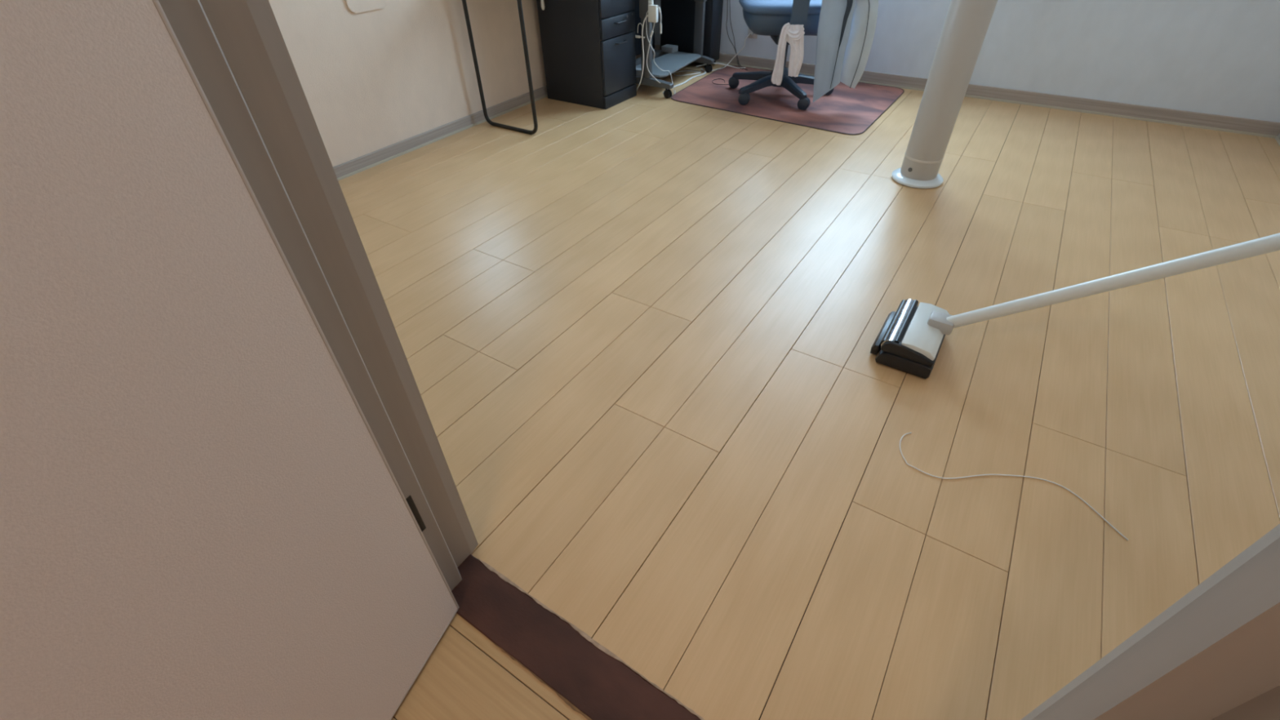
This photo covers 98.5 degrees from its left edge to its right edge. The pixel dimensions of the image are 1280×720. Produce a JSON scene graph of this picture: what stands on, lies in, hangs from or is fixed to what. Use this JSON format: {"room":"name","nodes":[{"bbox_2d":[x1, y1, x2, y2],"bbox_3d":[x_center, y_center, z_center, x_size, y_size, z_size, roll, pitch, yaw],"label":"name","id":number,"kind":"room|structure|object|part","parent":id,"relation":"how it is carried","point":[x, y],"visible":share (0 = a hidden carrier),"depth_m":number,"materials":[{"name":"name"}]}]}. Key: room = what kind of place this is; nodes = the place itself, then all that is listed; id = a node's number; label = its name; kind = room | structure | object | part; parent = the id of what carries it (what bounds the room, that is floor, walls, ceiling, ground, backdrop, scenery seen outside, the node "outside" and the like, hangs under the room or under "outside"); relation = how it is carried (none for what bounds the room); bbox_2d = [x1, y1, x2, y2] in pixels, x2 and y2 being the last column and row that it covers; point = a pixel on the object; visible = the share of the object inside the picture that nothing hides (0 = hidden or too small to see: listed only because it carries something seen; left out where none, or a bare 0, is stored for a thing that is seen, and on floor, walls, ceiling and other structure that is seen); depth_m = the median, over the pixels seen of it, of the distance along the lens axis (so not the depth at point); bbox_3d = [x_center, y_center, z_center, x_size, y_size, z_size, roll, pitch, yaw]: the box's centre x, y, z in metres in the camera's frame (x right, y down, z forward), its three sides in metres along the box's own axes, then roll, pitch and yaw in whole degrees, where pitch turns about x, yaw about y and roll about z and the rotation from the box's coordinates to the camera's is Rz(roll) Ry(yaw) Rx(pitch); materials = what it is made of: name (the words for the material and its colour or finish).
{"room":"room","nodes":[
{"label":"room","id":0,"kind":"room"},
{"bbox_2d":[268,0,546,167],"bbox_3d":[-0.978,-2.306,2.399,0.141,2.420,4.300,22,46,24],"label":"wall","id":1,"kind":"structure","parent":0,"point":[374,80],"depth_m":2.64,"materials":[{"name":"paint"}]},
{"bbox_2d":[345,0,386,13],"bbox_3d":[-1.188,-1.613,2.352,0.009,0.210,0.200,22,46,24],"label":"wall plate","id":2,"kind":"object","parent":1,"relation":"attached to","point":[354,6],"visible":1,"depth_m":2.39,"materials":[{"name":"plastic"}]},
{"bbox_2d":[333,53,640,181],"bbox_3d":[-0.916,-1.366,3.114,0.012,0.060,3.801,22,46,24],"label":"baseboard","id":3,"kind":"structure","parent":1,"relation":"attached to","point":[343,171],"depth_m":2.89,"materials":[{"name":"beige"}]},
{"bbox_2d":[338,62,1279,719],"bbox_3d":[0.212,-0.278,1.897,4.000,0.030,5.604,23,46,25],"label":"floor","id":4,"kind":"structure","parent":0,"point":[637,335],"depth_m":1.45,"materials":[{"name":"brown"}]},
{"bbox_2d":[462,0,537,134],"bbox_3d":[-0.484,-1.785,3.084,0.407,0.720,0.900,23,46,25],"label":"side table","id":5,"kind":"object","parent":4,"relation":"on","point":[534,131],"visible":1,"depth_m":2.85,"materials":[{"name":"black metal"}]},
{"bbox_2d":[540,0,544,9],"bbox_3d":[-0.550,-2.065,3.054,0.021,0.216,0.021,23,46,25],"label":"cord","id":6,"kind":"object","parent":5,"relation":"hanging from","point":[542,2],"visible":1,"depth_m":3.10,"materials":[{"name":"white plastic"}]},
{"bbox_2d":[451,554,704,719],"bbox_3d":[-0.027,0.565,0.906,0.880,0.010,0.113,23,46,25],"label":"threshold","id":7,"kind":"object","parent":4,"relation":"on","point":[596,683],"visible":0.94,"depth_m":0.96,"materials":[{"name":"brown wood"}]},
{"bbox_2d":[536,0,636,109],"bbox_3d":[-0.296,-1.926,3.258,0.477,0.700,0.336,23,46,25],"label":"base cabinet","id":8,"kind":"object","parent":4,"relation":"on","point":[588,46],"visible":1,"depth_m":3.20,"materials":[{"name":"black paint"}]},
{"bbox_3d":[-0.126,-1.986,3.058,0.017,0.113,0.328,23,46,25],"label":"drawer","id":9,"kind":"part","parent":8,"relation":"part of","materials":[{"name":"black wood"}]},
{"bbox_3d":[-0.124,-1.901,3.132,0.017,0.098,0.328,23,46,25],"label":"drawer","id":10,"kind":"part","parent":8,"relation":"part of","materials":[{"name":"black wood"}]},
{"bbox_3d":[-0.121,-1.754,3.259,0.017,0.281,0.328,23,46,25],"label":"drawer","id":11,"kind":"part","parent":8,"relation":"part of","materials":[{"name":"black wood"}]},
{"bbox_3d":[-0.107,-1.908,3.111,0.024,0.008,0.098,23,46,25],"label":"handle","id":12,"kind":"part","parent":8,"relation":"part of","materials":[{"name":"black paint"}]},
{"bbox_3d":[-0.106,-1.830,3.178,0.024,0.008,0.098,23,46,25],"label":"handle","id":13,"kind":"part","parent":8,"relation":"part of","materials":[{"name":"black paint"}]},
{"bbox_2d":[632,0,714,98],"bbox_3d":[0.108,-2.201,3.548,0.660,0.725,0.750,23,46,25],"label":"rolling cart","id":14,"kind":"object","parent":4,"relation":"on","point":[668,58],"visible":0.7,"depth_m":3.68,"materials":[{"name":"grey paint"}]},
{"bbox_3d":[-0.095,-2.314,3.626,0.015,0.600,0.710,23,46,25],"label":"panel","id":15,"kind":"part","parent":14,"relation":"part of","materials":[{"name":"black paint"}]},
{"bbox_2d":[646,22,660,83],"bbox_3d":[0.080,-1.842,3.309,0.100,0.328,0.012,21,45,23],"label":"power cable","id":16,"kind":"object","parent":14,"relation":"attached to","point":[652,31],"visible":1,"depth_m":3.32,"materials":[{"name":"white plastic"}]},
{"bbox_2d":[648,0,662,33],"bbox_3d":[0.088,-1.976,3.174,0.104,0.157,0.040,23,46,25],"label":"power adapter","id":17,"kind":"object","parent":14,"relation":"hanging from","point":[652,9],"visible":1,"depth_m":3.15,"materials":[{"name":"white plastic"}]},
{"bbox_2d":[636,14,648,90],"bbox_3d":[0.001,-1.863,3.365,0.034,0.455,0.186,-31,49,-30],"label":"power cable","id":18,"kind":"object","parent":17,"relation":"hanging from","point":[647,15],"visible":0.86,"depth_m":3.33,"materials":[{"name":"white plastic"}]},
{"bbox_2d":[635,35,644,38],"bbox_3d":[-0.008,-1.933,3.298,0.082,0.014,0.014,23,46,25],"label":"plug","id":19,"kind":"object","parent":18,"relation":"attached to","point":[636,36],"visible":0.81,"depth_m":3.29,"materials":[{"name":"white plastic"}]},
{"bbox_2d":[645,10,675,93],"bbox_3d":[0.153,-1.867,3.358,0.213,0.470,0.106,-27,47,-27],"label":"power cable","id":20,"kind":"object","parent":14,"relation":"hanging from","point":[647,11],"visible":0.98,"depth_m":3.34,"materials":[{"name":"white plastic"}]},
{"bbox_2d":[635,51,701,77],"bbox_3d":[0.192,-1.976,3.676,0.288,0.014,0.620,23,46,25],"label":"shelf","id":21,"kind":"object","parent":14,"relation":"attached to","point":[673,61],"depth_m":3.67,"materials":[{"name":"grey"}]},
{"bbox_2d":[662,68,706,93],"bbox_3d":[0.321,-1.885,3.722,0.077,0.012,0.648,18,44,21],"label":"cable","id":22,"kind":"object","parent":4,"relation":"on","point":[702,69],"visible":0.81,"depth_m":3.75,"materials":[{"name":"white plastic"}]},
{"bbox_2d":[673,70,701,75],"bbox_3d":[0.322,-2.015,3.866,0.178,0.020,0.151,-15,43,-15],"label":"cable","id":23,"kind":"object","parent":4,"relation":"on","point":[696,72],"visible":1,"depth_m":3.87,"materials":[{"name":"white plastic"}]},
{"bbox_2d":[660,0,723,67],"bbox_3d":[0.362,-2.454,3.900,0.413,0.640,0.160,23,46,25],"label":"computer tower","id":24,"kind":"object","parent":4,"relation":"on","point":[677,16],"visible":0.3,"depth_m":3.89,"materials":[{"name":"black paint"}]},
{"bbox_3d":[0.532,-2.395,3.805,0.008,0.604,0.154,23,46,25],"label":"panel","id":25,"kind":"part","parent":24,"relation":"part of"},
{"bbox_2d":[695,62,746,68],"bbox_3d":[0.578,-2.106,3.943,0.357,0.044,0.054,4,41,6],"label":"cable","id":26,"kind":"object","parent":4,"relation":"on","point":[713,63],"visible":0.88,"depth_m":3.94,"materials":[{"name":"white plastic"}]},
{"bbox_2d":[711,32,750,71],"bbox_3d":[0.627,-2.176,3.887,0.276,0.219,0.071,-13,42,-13],"label":"cord","id":27,"kind":"object","parent":4,"relation":"on","point":[749,33],"visible":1,"depth_m":3.93,"materials":[{"name":"white plastic"}]},
{"bbox_2d":[671,65,904,134],"bbox_3d":[0.895,-1.664,3.457,1.267,0.006,1.011,23,46,25],"label":"chair mat","id":28,"kind":"object","parent":4,"relation":"on","point":[847,110],"visible":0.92,"depth_m":3.34,"materials":[{"name":"red"}]},
{"bbox_2d":[712,78,728,84],"bbox_3d":[0.530,-1.857,3.685,0.095,0.004,0.152,-8,41,-8],"label":"cord","id":29,"kind":"object","parent":28,"relation":"on","point":[717,78],"visible":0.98,"depth_m":3.65,"materials":[{"name":"grey plastic"}]},
{"bbox_2d":[728,0,834,110],"bbox_3d":[0.880,-2.061,3.089,0.634,1.080,0.649,-4,41,-3],"label":"office chair","id":30,"kind":"object","parent":28,"relation":"on","point":[762,17],"visible":0.7,"depth_m":3.06,"materials":[{"name":"black plastic"}]},
{"bbox_3d":[0.719,-1.788,3.463,0.298,0.072,0.060,26,48,28],"label":"leg","id":31,"kind":"part","parent":30,"relation":"part of","materials":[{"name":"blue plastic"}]},
{"bbox_3d":[0.715,-1.659,3.312,0.298,0.072,0.060,-25,46,-25],"label":"leg","id":32,"kind":"part","parent":30,"relation":"part of","materials":[{"name":"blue plastic"}]},
{"bbox_2d":[738,0,822,14],"bbox_3d":[0.848,-2.037,3.140,0.540,0.049,0.504,0,41,1],"label":"seat cushion","id":33,"kind":"object","parent":30,"relation":"on","point":[749,6],"depth_m":2.96,"materials":[{"name":"blue fabric"}]},
{"bbox_2d":[771,22,804,85],"bbox_3d":[0.815,-1.669,3.023,0.162,0.311,0.031,23,46,25],"label":"trousers","id":34,"kind":"object","parent":30,"relation":"hanging from","point":[793,34],"visible":1,"depth_m":3.01,"materials":[{"name":"white fabric"}]},
{"bbox_3d":[0.903,-1.618,3.261,0.060,0.072,0.298,-12,42,-12],"label":"leg","id":35,"kind":"part","parent":30,"relation":"part of","materials":[{"name":"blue plastic"}]},
{"bbox_3d":[1.022,-1.723,3.380,0.298,0.072,0.060,0,41,1],"label":"leg","id":36,"kind":"part","parent":30,"relation":"part of","materials":[{"name":"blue plastic"}]},
{"bbox_2d":[813,0,878,102],"bbox_3d":[1.087,-1.729,3.002,0.340,0.599,0.131,5,41,8],"label":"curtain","id":37,"kind":"object","parent":30,"relation":"hanging from","point":[845,38],"visible":1,"depth_m":2.97,"materials":[{"name":"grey fabric"}]},
{"bbox_3d":[1.016,-1.710,2.988,0.210,0.591,0.023,9,42,12],"label":"trouser leg","id":38,"kind":"part","parent":37,"relation":"part of","materials":[{"name":"white fabric"}]},
{"bbox_3d":[1.165,-1.737,2.965,0.177,0.524,0.038,3,41,5],"label":"trouser leg","id":39,"kind":"part","parent":37,"relation":"part of","materials":[{"name":"white fabric"}]},
{"bbox_2d":[891,0,997,188],"bbox_3d":[1.229,-1.112,2.200,0.214,0.805,0.214,23,46,25],"label":"pole","id":40,"kind":"object","parent":4,"relation":"on","point":[966,23],"visible":1,"depth_m":2.17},
{"bbox_2d":[899,432,1128,540],"bbox_3d":[0.807,0.273,1.219,0.448,0.003,0.113,20,45,23],"label":"cord","id":41,"kind":"object","parent":4,"relation":"on","point":[1096,512],"visible":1,"depth_m":1.23,"materials":[{"name":"white plastic"}]},
{"bbox_2d":[870,232,1279,378],"bbox_3d":[1.217,-0.206,1.080,1.235,0.892,0.249,20,45,23],"label":"stick vacuum","id":42,"kind":"object","parent":4,"relation":"on","point":[910,339],"visible":1,"depth_m":1.44,"materials":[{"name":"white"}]},
{"bbox_2d":[654,0,1279,122],"bbox_3d":[1.666,-2.718,2.813,4.010,2.420,0.140,23,46,25],"label":"wall","id":43,"kind":"structure","parent":0,"point":[1218,57],"depth_m":2.94,"materials":[{"name":"white paint"}]},
{"bbox_2d":[725,13,742,69],"bbox_3d":[0.679,-2.407,3.774,0.047,0.716,0.230,-25,46,-25],"label":"cord","id":44,"kind":"object","parent":43,"relation":"attached to","point":[726,14],"visible":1,"depth_m":3.94,"materials":[{"name":"grey plastic"}]},
{"bbox_2d":[728,0,747,70],"bbox_3d":[0.700,-2.395,3.759,0.046,0.716,0.258,-25,46,-25],"label":"cord","id":45,"kind":"object","parent":43,"relation":"attached to","point":[729,0],"visible":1,"depth_m":3.91,"materials":[{"name":"grey plastic"}]},
{"bbox_2d":[747,27,757,38],"bbox_3d":[0.779,-2.277,3.834,0.070,0.075,0.034,23,46,25],"label":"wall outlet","id":46,"kind":"object","parent":43,"relation":"attached to","point":[752,35],"visible":0.6,"depth_m":3.85,"materials":[{"name":"grey plastic"}]},
{"bbox_2d":[654,44,1279,137],"bbox_3d":[1.651,-1.784,3.529,3.710,0.070,0.013,23,46,25],"label":"baseboard","id":47,"kind":"structure","parent":43,"relation":"attached to","point":[1268,129],"depth_m":3.12,"materials":[{"name":"beige"}]},
{"bbox_3d":[-0.480,-0.539,0.342,4.010,2.420,0.105,23,46,25],"label":"wall","id":48,"kind":"structure","parent":0,"visible":0},
{"bbox_2d":[0,0,458,719],"bbox_3d":[-0.467,-0.053,0.102,0.095,1.981,0.760,13,43,15],"label":"door","id":49,"kind":"structure","parent":48,"relation":"in","point":[202,517],"depth_m":0.46,"materials":[{"name":"beige wood"}]},
{"bbox_2d":[158,0,1279,719],"bbox_3d":[-0.041,-0.232,0.244,0.950,2.070,0.124,23,46,25],"label":"door frame","id":50,"kind":"structure","parent":48,"relation":"attached to","point":[1213,654],"depth_m":0.52,"materials":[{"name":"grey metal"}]},
{"bbox_3d":[-0.381,-0.412,0.460,0.075,2.070,0.024,23,46,25],"label":"casing","id":51,"kind":"part","parent":50,"relation":"part of","materials":[{"name":"white wood"}]},
{"bbox_3d":[0.352,-0.108,0.091,0.075,2.070,0.024,23,46,25],"label":"casing","id":52,"kind":"part","parent":50,"relation":"part of","materials":[{"name":"white wood"}]},
{"bbox_3d":[2.209,-0.952,0.757,0.140,2.420,3.810,23,46,25],"label":"wall","id":53,"kind":"structure","parent":0,"visible":0},
{"bbox_2d":[1275,133,1279,146],"bbox_3d":[2.164,-0.088,1.558,0.012,0.065,3.810,23,46,25],"label":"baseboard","id":54,"kind":"structure","parent":53,"relation":"attached to","point":[1277,138],"depth_m":2.74,"materials":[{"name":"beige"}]}
]}

